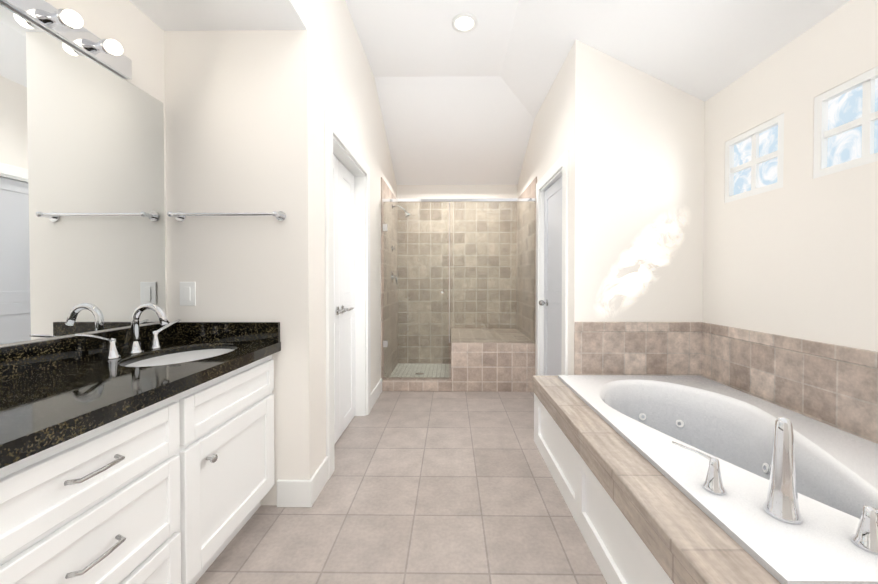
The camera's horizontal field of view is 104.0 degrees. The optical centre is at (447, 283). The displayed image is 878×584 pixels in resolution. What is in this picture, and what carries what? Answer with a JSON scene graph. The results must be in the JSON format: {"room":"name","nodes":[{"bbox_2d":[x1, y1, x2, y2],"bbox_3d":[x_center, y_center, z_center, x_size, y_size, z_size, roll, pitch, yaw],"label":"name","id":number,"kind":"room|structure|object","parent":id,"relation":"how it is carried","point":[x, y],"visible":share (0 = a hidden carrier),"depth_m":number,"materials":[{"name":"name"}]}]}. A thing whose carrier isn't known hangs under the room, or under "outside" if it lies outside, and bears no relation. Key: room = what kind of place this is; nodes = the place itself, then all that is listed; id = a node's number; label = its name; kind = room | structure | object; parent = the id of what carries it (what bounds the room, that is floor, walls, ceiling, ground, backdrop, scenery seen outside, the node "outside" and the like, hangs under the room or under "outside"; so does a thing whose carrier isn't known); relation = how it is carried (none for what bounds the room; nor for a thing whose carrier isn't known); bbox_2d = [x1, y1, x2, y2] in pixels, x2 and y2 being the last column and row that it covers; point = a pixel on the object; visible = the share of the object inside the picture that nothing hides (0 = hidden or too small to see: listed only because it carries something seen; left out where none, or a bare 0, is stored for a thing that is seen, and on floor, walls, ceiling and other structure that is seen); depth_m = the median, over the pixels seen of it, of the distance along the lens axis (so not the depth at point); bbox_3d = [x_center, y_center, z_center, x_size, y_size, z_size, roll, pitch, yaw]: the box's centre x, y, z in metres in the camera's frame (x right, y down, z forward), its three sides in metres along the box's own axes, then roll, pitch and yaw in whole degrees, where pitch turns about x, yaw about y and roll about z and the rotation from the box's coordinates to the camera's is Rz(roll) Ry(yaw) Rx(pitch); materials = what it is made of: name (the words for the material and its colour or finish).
{"room":"bathroom","nodes":[
{"label":"bathroom","id":0,"kind":"room"},
{"bbox_2d":[0,0,166,346],"bbox_3d":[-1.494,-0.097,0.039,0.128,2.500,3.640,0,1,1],"label":"vanity mirror","id":1,"kind":"object","parent":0,"point":[82,226],"depth_m":1.33,"materials":[{"name":"silver metal"}]},
{"bbox_2d":[0,0,131,78],"bbox_3d":[-1.369,-0.937,0.851,0.117,0.086,1.330,0,1,1],"label":"light bar","id":2,"kind":"object","parent":1,"relation":"attached to","point":[66,25],"visible":1,"depth_m":1.26,"materials":[{"name":"silver metal"}]},
{"bbox_2d":[0,323,167,377],"bbox_3d":[-1.420,0.260,0.441,0.022,0.100,2.596,0,1,1],"label":"backsplash","id":3,"kind":"structure","parent":0,"relation":"attached to","point":[24,358],"depth_m":1.25,"materials":[{"name":"black stone"}]},
{"bbox_2d":[129,0,282,30],"bbox_3d":[-1.138,-1.296,0.019,0.600,0.100,3.400,0,1,1],"label":"soffit","id":4,"kind":"structure","parent":0,"point":[197,15],"depth_m":1.61,"materials":[{"name":"white paint"}]},
{"bbox_2d":[168,322,279,341],"bbox_3d":[-1.119,0.243,1.725,0.552,0.100,0.022,0,1,1],"label":"backsplash","id":5,"kind":"structure","parent":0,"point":[179,331],"depth_m":1.71,"materials":[{"name":"black stone"}]},
{"bbox_2d":[164,30,285,505],"bbox_3d":[-1.120,-0.120,1.794,0.600,2.500,0.120,0,1,1],"label":"wall","id":6,"kind":"structure","parent":0,"point":[224,113],"depth_m":1.73,"materials":[{"name":"white paint"}]},
{"bbox_2d":[180,282,195,305],"bbox_3d":[-1.313,0.051,1.733,0.080,0.120,0.010,0,1,1],"label":"light switch","id":7,"kind":"object","parent":6,"relation":"attached to","point":[187,293],"visible":1,"depth_m":1.73,"materials":[{"name":"white plastic"}]},
{"bbox_2d":[167,211,285,220],"bbox_3d":[-1.091,-0.339,1.691,0.560,0.050,0.078,0,1,1],"label":"towel rail","id":8,"kind":"object","parent":6,"relation":"attached to","point":[181,216],"visible":1,"depth_m":1.67,"materials":[{"name":"silver metal"}]},
{"bbox_2d":[263,0,396,479],"bbox_3d":[-0.763,-0.391,1.447,0.120,3.050,6.480,0,1,1],"label":"wall","id":9,"kind":"structure","parent":0,"point":[326,65],"depth_m":1.81,"materials":[{"name":"white paint"}]},
{"bbox_2d":[277,378,381,506],"bbox_3d":[0.028,1.051,2.620,1.762,0.135,1.796,0,1,1],"label":"baseboard","id":10,"kind":"structure","parent":9,"relation":"attached to","point":[298,493],"depth_m":1.73,"materials":[{"name":"white wood"}]},
{"bbox_2d":[333,154,354,444],"bbox_3d":[-0.764,0.111,2.474,0.097,2.003,0.802,0,1,1],"label":"door","id":11,"kind":"structure","parent":9,"relation":"in","point":[344,290],"depth_m":2.57,"materials":[{"name":"white wood"}]},
{"bbox_2d":[325,109,370,478],"bbox_3d":[-0.743,0.061,2.473,0.140,2.120,1.020,0,1,1],"label":"door frame","id":12,"kind":"structure","parent":9,"relation":"attached to","point":[333,130],"depth_m":2.72,"materials":[{"name":"white wood"}]},
{"bbox_2d":[381,177,400,379],"bbox_3d":[-0.670,0.000,4.042,0.012,2.200,1.020,0,1,1],"label":"shower wall tile","id":13,"kind":"structure","parent":9,"relation":"attached to","point":[395,261],"depth_m":3.89,"materials":[{"name":"stone"}]},
{"bbox_2d":[391,204,411,283],"bbox_3d":[-0.545,-0.471,4.104,0.237,0.961,0.150,0,1,1],"label":"shower head","id":14,"kind":"object","parent":13,"relation":"attached to","point":[393,276],"depth_m":4.09},
{"bbox_2d":[195,391,606,583],"bbox_3d":[0.191,1.185,1.458,3.470,0.100,6.480,0,1,1],"label":"floor","id":15,"kind":"structure","parent":0,"point":[440,487],"depth_m":1.68,"materials":[{"name":"tile"}]},
{"bbox_2d":[0,346,280,583],"bbox_3d":[-1.137,0.744,0.445,0.588,0.808,2.596,0,1,1],"label":"bathroom vanity","id":16,"kind":"object","parent":15,"relation":"on","point":[150,466],"depth_m":1.00,"materials":[{"name":"painted wood"},{"name":"brushed nickel"}]},
{"bbox_2d":[0,342,279,453],"bbox_3d":[-1.142,0.325,0.439,0.577,0.030,2.596,0,1,1],"label":"countertop","id":17,"kind":"structure","parent":16,"relation":"on","point":[34,405],"depth_m":1.01,"materials":[{"name":"black stone"}]},
{"bbox_2d":[74,303,180,358],"bbox_3d":[-1.280,0.189,1.470,0.169,0.213,0.472,0,1,1],"label":"vanity faucet","id":18,"kind":"object","parent":17,"relation":"on","point":[135,345],"visible":1,"depth_m":1.46,"materials":[{"name":"silver metal"}]},
{"bbox_2d":[112,346,235,365],"bbox_3d":[-1.123,0.395,1.471,0.384,0.162,0.494,0,1,1],"label":"sink","id":19,"kind":"object","parent":17,"relation":"in","point":[182,355],"depth_m":1.51,"materials":[{"name":"white ceramic"}]},
{"bbox_2d":[390,363,450,376],"bbox_3d":[-0.310,1.082,4.106,0.708,0.034,0.928,0,1,1],"label":"pan","id":20,"kind":"object","parent":15,"relation":"on","point":[429,373],"visible":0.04,"depth_m":4.22,"materials":[{"name":"tile"}]},
{"bbox_2d":[382,340,534,391],"bbox_3d":[0.119,0.856,3.575,1.576,0.500,0.120,0,1,1],"label":"shower curb","id":21,"kind":"object","parent":15,"relation":"on","point":[490,364],"depth_m":3.51,"materials":[{"name":"tile"}]},
{"bbox_2d":[382,198,534,378],"bbox_3d":[0.118,0.054,3.542,1.568,1.855,0.075,0,1,1],"label":"glass shower enclosure","id":22,"kind":"object","parent":21,"relation":"on","point":[485,200],"visible":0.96,"depth_m":3.54,"materials":[{"name":"clear glass"}]},
{"bbox_2d":[451,328,530,339],"bbox_3d":[0.475,0.849,4.095,0.874,0.500,0.928,0,1,1],"label":"bench","id":23,"kind":"object","parent":15,"relation":"on","point":[493,331],"depth_m":4.05,"materials":[{"name":"tile"}]},
{"bbox_2d":[533,375,877,583],"bbox_3d":[1.194,0.889,1.456,1.195,0.490,1.965,0,1,1],"label":"bathtub","id":24,"kind":"object","parent":15,"relation":"on","point":[642,503],"visible":0.88,"depth_m":1.27,"materials":[{"name":"ceramic"}]},
{"bbox_2d":[672,417,877,553],"bbox_3d":[0.946,0.512,0.966,0.371,0.275,0.406,0,1,1],"label":"tub faucet","id":25,"kind":"object","parent":24,"relation":"on","point":[781,503],"visible":1,"depth_m":0.95,"materials":[{"name":"silver metal"}]},
{"bbox_2d":[397,185,516,198],"bbox_3d":[0.130,-0.120,4.622,1.600,2.425,0.120,0,1,1],"label":"wall","id":26,"kind":"structure","parent":0,"point":[449,191],"depth_m":4.55,"materials":[{"name":"white paint"}]},
{"bbox_2d":[397,202,516,363],"bbox_3d":[0.129,-0.007,4.557,1.600,2.200,0.012,0,1,1],"label":"shower wall tile","id":27,"kind":"structure","parent":26,"relation":"attached to","point":[408,312],"depth_m":4.55,"materials":[{"name":"stone"}]},
{"bbox_2d":[517,40,592,374],"bbox_3d":[0.979,-0.317,3.555,0.120,2.846,2.230,0,1,1],"label":"wall","id":28,"kind":"structure","parent":0,"point":[562,123],"depth_m":2.46,"materials":[{"name":"white paint"}]},
{"bbox_2d":[517,177,536,340],"bbox_3d":[0.917,0.000,4.025,0.012,2.200,1.020,0,1,1],"label":"shower wall tile","id":29,"kind":"structure","parent":28,"relation":"attached to","point":[530,192],"depth_m":3.89,"materials":[{"name":"tile"}]},
{"bbox_2d":[539,176,561,375],"bbox_3d":[0.925,0.104,3.031,0.117,2.003,0.692,0,1,1],"label":"door","id":30,"kind":"structure","parent":28,"relation":"in","point":[552,302],"depth_m":3.08,"materials":[{"name":"white wood"}]},
{"bbox_2d":[535,150,568,375],"bbox_3d":[0.963,0.053,3.030,0.140,2.120,0.910,0,1,1],"label":"door frame","id":31,"kind":"structure","parent":28,"relation":"attached to","point":[558,169],"depth_m":3.06,"materials":[{"name":"white wood"}]},
{"bbox_2d":[345,0,849,184],"bbox_3d":[0.565,-1.594,1.430,2.776,0.763,6.506,0,1,1],"label":"ceiling","id":32,"kind":"structure","parent":0,"point":[458,108],"depth_m":2.63,"materials":[{"name":"white paint"}]},
{"bbox_2d":[452,13,476,32],"bbox_3d":[0.128,-1.925,2.537,0.190,0.008,0.190,0,1,1],"label":"recessed light","id":33,"kind":"object","parent":32,"relation":"in","point":[464,23],"visible":1,"depth_m":2.53,"materials":[{"name":"white"}]},
{"bbox_2d":[591,48,704,321],"bbox_3d":[1.482,-0.274,2.495,0.910,2.788,0.120,0,1,1],"label":"wall","id":34,"kind":"structure","parent":0,"point":[648,136],"depth_m":2.43,"materials":[{"name":"white paint"}]},
{"bbox_2d":[574,322,701,375],"bbox_3d":[1.342,0.486,2.436,0.870,0.430,0.022,0,1,1],"label":"tile wainscot","id":35,"kind":"structure","parent":34,"relation":"attached to","point":[600,348],"depth_m":2.43,"materials":[{"name":"tile"}]},
{"bbox_2d":[703,0,877,351],"bbox_3d":[1.855,-0.053,0.309,0.120,2.405,4.250,0,1,1],"label":"wall","id":36,"kind":"structure","parent":0,"point":[795,255],"depth_m":1.77,"materials":[{"name":"white paint"}]},
{"bbox_2d":[725,113,783,202],"bbox_3d":[1.849,-0.724,2.046,0.068,0.398,0.398,0,1,1],"label":"window","id":37,"kind":"structure","parent":36,"relation":"in","point":[754,160],"depth_m":2.03,"materials":[{"name":"white"}]},
{"bbox_2d":[702,322,877,442],"bbox_3d":[1.799,0.499,1.452,0.017,0.430,1.980,0,1,1],"label":"tile wainscot","id":38,"kind":"structure","parent":36,"relation":"attached to","point":[834,385],"depth_m":1.74,"materials":[{"name":"tile"}]},
{"bbox_2d":[813,66,877,178],"bbox_3d":[1.841,-0.713,1.286,0.068,0.398,0.818,0,1,1],"label":"window","id":39,"kind":"structure","parent":36,"relation":"in","point":[845,125],"depth_m":1.57,"materials":[{"name":"white"}]}
]}

